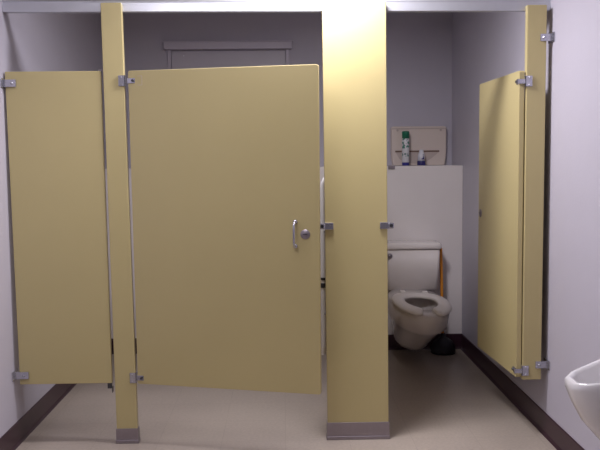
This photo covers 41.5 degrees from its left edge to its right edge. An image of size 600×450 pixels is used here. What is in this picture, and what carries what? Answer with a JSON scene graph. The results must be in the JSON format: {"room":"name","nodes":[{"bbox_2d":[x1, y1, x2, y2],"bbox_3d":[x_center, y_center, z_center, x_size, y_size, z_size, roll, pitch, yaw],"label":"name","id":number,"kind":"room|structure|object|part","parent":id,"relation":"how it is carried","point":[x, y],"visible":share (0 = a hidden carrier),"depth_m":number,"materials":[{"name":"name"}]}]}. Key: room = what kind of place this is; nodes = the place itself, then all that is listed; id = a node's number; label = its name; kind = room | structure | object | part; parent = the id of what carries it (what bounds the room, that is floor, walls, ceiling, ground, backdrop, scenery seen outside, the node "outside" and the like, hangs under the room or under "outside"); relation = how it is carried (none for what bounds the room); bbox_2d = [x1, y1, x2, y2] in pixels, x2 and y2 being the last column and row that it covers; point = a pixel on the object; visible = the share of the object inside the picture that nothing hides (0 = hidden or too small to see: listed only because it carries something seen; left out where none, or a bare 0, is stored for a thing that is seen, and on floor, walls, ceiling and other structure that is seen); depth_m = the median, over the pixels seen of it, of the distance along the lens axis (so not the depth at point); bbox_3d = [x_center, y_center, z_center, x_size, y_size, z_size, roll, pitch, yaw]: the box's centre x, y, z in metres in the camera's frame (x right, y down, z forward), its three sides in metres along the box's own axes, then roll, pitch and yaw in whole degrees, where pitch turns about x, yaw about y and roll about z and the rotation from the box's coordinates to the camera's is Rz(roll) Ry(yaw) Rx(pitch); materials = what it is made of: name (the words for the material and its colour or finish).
{"room":"public restroom","nodes":[
{"label":"public restroom","id":0,"kind":"room"},
{"bbox_2d":[0,0,106,437],"bbox_3d":[-1.377,-0.033,1.992,0.100,2.440,7.800,-1,4,-1],"label":"wall","id":1,"kind":"structure","parent":0,"point":[28,41],"depth_m":3.85,"materials":[{"name":"paint"}]},
{"bbox_2d":[0,384,75,449],"bbox_3d":[-1.303,1.144,1.887,0.016,0.108,7.404,-1,4,-1],"label":"baseboard","id":2,"kind":"structure","parent":1,"relation":"attached to","point":[11,440],"depth_m":4.02,"materials":[{"name":"plastic"}]},
{"bbox_2d":[0,69,113,392],"bbox_3d":[-1.132,0.041,3.718,0.462,1.526,0.082,-1,4,-1],"label":"partition panel","id":3,"kind":"object","parent":1,"relation":"attached to","point":[55,124],"visible":1,"depth_m":3.71,"materials":[{"name":"yellow laminate"}]},
{"bbox_2d":[2,0,550,12],"bbox_3d":[-0.100,-1.021,3.701,2.547,0.054,0.036,0,4,-1],"label":"headrail","id":4,"kind":"object","parent":1,"relation":"attached to","point":[74,6],"visible":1,"depth_m":3.68,"materials":[{"name":"metal"}]},
{"bbox_2d":[105,165,462,338],"bbox_3d":[-0.129,0.231,5.762,2.549,1.302,0.380,-1,4,-1],"label":"wall","id":5,"kind":"structure","parent":0,"point":[425,202],"depth_m":5.57,"materials":[{"name":"paint"}]},
{"bbox_2d":[111,334,461,353],"bbox_3d":[-0.119,0.841,5.611,2.547,0.108,0.016,-1,4,-1],"label":"baseboard","id":6,"kind":"structure","parent":5,"relation":"attached to","point":[456,338],"depth_m":5.63,"materials":[{"name":"plastic"}]},
{"bbox_2d":[320,177,325,354],"bbox_3d":[0.130,0.194,3.809,0.065,0.874,0.057,-1,4,-1],"label":"grab bar","id":7,"kind":"object","parent":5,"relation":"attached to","point":[322,213],"visible":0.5,"depth_m":3.82,"materials":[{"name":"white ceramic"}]},
{"bbox_2d":[402,131,408,165],"bbox_3d":[0.773,-0.560,5.796,0.054,0.252,0.054,-1,4,-1],"label":"spray can","id":8,"kind":"object","parent":5,"relation":"on","point":[405,134],"visible":1,"depth_m":5.77,"materials":[{"name":"white metal"}]},
{"bbox_2d":[387,240,451,350],"bbox_3d":[0.776,0.485,5.176,0.393,0.693,0.862,-1,4,-1],"label":"toilet","id":9,"kind":"object","parent":5,"relation":"attached to","point":[417,314],"visible":0.93,"depth_m":5.24,"materials":[{"name":"ceramic"}]},
{"bbox_3d":[0.766,0.304,5.492,0.375,0.291,0.198,-1,4,-1],"label":"tank","id":10,"kind":"part","parent":9,"relation":"part of","materials":[{"name":"ceramic"}]},
{"bbox_3d":[0.766,0.136,5.474,0.393,0.044,0.213,-1,4,-1],"label":"tank lid","id":11,"kind":"part","parent":9,"relation":"part of","materials":[{"name":"ceramic"}]},
{"bbox_3d":[0.764,0.641,5.188,0.366,0.380,0.861,-1,4,-1],"label":"bowl","id":12,"kind":"part","parent":9,"relation":"part of","materials":[{"name":"ceramic"}]},
{"bbox_3d":[0.769,0.495,5.005,0.364,0.069,0.511,-1,4,-1],"label":"seat","id":13,"kind":"part","parent":9,"relation":"part of","materials":[{"name":"plastic"}]},
{"bbox_2d":[417,150,425,165],"bbox_3d":[0.889,-0.494,5.809,0.062,0.116,0.062,-1,4,-1],"label":"air freshener","id":14,"kind":"object","parent":5,"relation":"on","point":[421,156],"visible":1,"depth_m":5.79,"materials":[{"name":"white plastic"}]},
{"bbox_2d":[418,150,424,160],"bbox_3d":[0.889,-0.511,5.807,0.053,0.082,0.053,-1,4,-1],"label":"bottle","id":15,"kind":"object","parent":14,"relation":"on","point":[421,156],"depth_m":5.79,"materials":[{"name":"white plastic"}]},
{"bbox_2d":[16,349,556,449],"bbox_3d":[-0.041,1.208,2.118,2.749,0.080,8.000,-1,4,-1],"label":"floor","id":16,"kind":"structure","parent":0,"point":[436,402],"depth_m":4.15,"materials":[{"name":"tile"}]},
{"bbox_2d":[100,3,140,443],"bbox_3d":[-0.843,0.011,3.728,0.125,2.070,0.049,-1,4,-1],"label":"pilaster","id":17,"kind":"object","parent":16,"relation":"on","point":[114,78],"visible":1,"depth_m":3.71,"materials":[{"name":"yellow laminate"}]},
{"bbox_2d":[127,64,321,394],"bbox_3d":[-0.354,0.030,3.619,0.896,1.481,0.068,0,5,12],"label":"door","id":18,"kind":"structure","parent":17,"relation":"attached to","point":[225,161],"depth_m":3.62,"materials":[{"name":"yellow laminate"}]},
{"bbox_3d":[-0.025,0.042,3.538,0.021,0.130,0.043,0,5,12],"label":"pull handle","id":19,"kind":"part","parent":18,"relation":"part of","materials":[{"name":"silver metal"}]},
{"bbox_2d":[320,1,393,439],"bbox_3d":[0.266,-0.001,3.750,0.352,2.070,0.053,-1,4,-1],"label":"pilaster","id":20,"kind":"object","parent":16,"relation":"on","point":[355,226],"visible":0.94,"depth_m":3.73,"materials":[{"name":"yellow laminate"}]},
{"bbox_2d":[431,248,455,355],"bbox_3d":[0.994,0.524,5.499,0.172,0.735,0.171,-1,4,-1],"label":"plunger","id":21,"kind":"object","parent":16,"relation":"on","point":[444,346],"visible":0.94,"depth_m":5.47,"materials":[{"name":"black rubber"}]},
{"bbox_3d":[0.984,0.475,5.498,0.037,0.636,0.021,1,5,14],"label":"wooden handle","id":22,"kind":"part","parent":21,"relation":"part of","materials":[{"name":"orange wood"}]},
{"bbox_2d":[431,333,455,355],"bbox_3d":[0.997,0.821,5.522,0.172,0.140,0.171,-1,4,-1],"label":"cup","id":23,"kind":"object","parent":21,"relation":"on","point":[444,346],"depth_m":5.47,"materials":[{"name":"black plastic"}]},
{"bbox_2d":[123,12,451,167],"bbox_3d":[-0.140,-0.355,5.957,2.749,2.440,0.100,-1,4,-1],"label":"wall","id":24,"kind":"structure","parent":0,"point":[418,44],"depth_m":5.84,"materials":[{"name":"paint"}]},
{"bbox_2d":[163,40,291,68],"bbox_3d":[-0.521,-0.928,5.821,0.938,0.827,0.066,-1,4,-1],"label":"window","id":25,"kind":"structure","parent":24,"relation":"in","point":[180,59],"depth_m":5.81,"materials":[{"name":"paint"}]},
{"bbox_3d":[-0.521,-0.901,5.838,0.890,0.771,0.034,-1,4,-1],"label":"frame","id":26,"kind":"part","parent":25,"relation":"part of","materials":[{"name":"paint"}]},
{"bbox_2d":[390,126,445,165],"bbox_3d":[0.880,-0.587,5.882,0.410,0.289,0.058,-1,4,-1],"label":"dispenser","id":27,"kind":"object","parent":24,"relation":"attached to","point":[429,139],"visible":0.93,"depth_m":5.86,"materials":[{"name":"beige plastic"}]},
{"bbox_2d":[452,0,599,449],"bbox_3d":[1.271,-0.064,2.048,0.100,2.440,7.800,-1,4,-1],"label":"wall","id":28,"kind":"structure","parent":0,"point":[486,46],"depth_m":3.63,"materials":[{"name":"paint"}]},
{"bbox_2d":[461,334,584,449],"bbox_3d":[1.229,1.115,1.940,0.016,0.108,7.404,-1,4,-1],"label":"baseboard","id":29,"kind":"structure","parent":28,"relation":"attached to","point":[559,438],"depth_m":4.21,"materials":[{"name":"plastic"}]},
{"bbox_2d":[514,5,554,379],"bbox_3d":[1.101,-0.139,3.753,0.164,1.771,0.082,-1,4,-1],"label":"pilaster","id":30,"kind":"object","parent":28,"relation":"attached to","point":[534,81],"visible":1,"depth_m":3.74,"materials":[{"name":"yellow laminate"}]},
{"bbox_2d":[478,71,524,376],"bbox_3d":[1.020,-0.019,4.083,0.036,1.461,0.655,-1,4,-4],"label":"door","id":31,"kind":"structure","parent":30,"relation":"attached to","point":[501,100],"depth_m":4.01,"materials":[{"name":"yellow laminate"}]},
{"bbox_3d":[1.108,-0.140,3.760,0.094,1.771,0.032,-1,4,-1],"label":"post panel","id":32,"kind":"part","parent":30,"relation":"part of","materials":[{"name":"yellow laminate"}]},
{"bbox_2d":[564,359,599,439],"bbox_3d":[1.039,0.308,2.549,0.349,0.995,0.376,-1,4,-1],"label":"urinal","id":33,"kind":"object","parent":28,"relation":"attached to","point":[582,385],"visible":1,"depth_m":2.53,"materials":[{"name":"white ceramic"}]}
]}

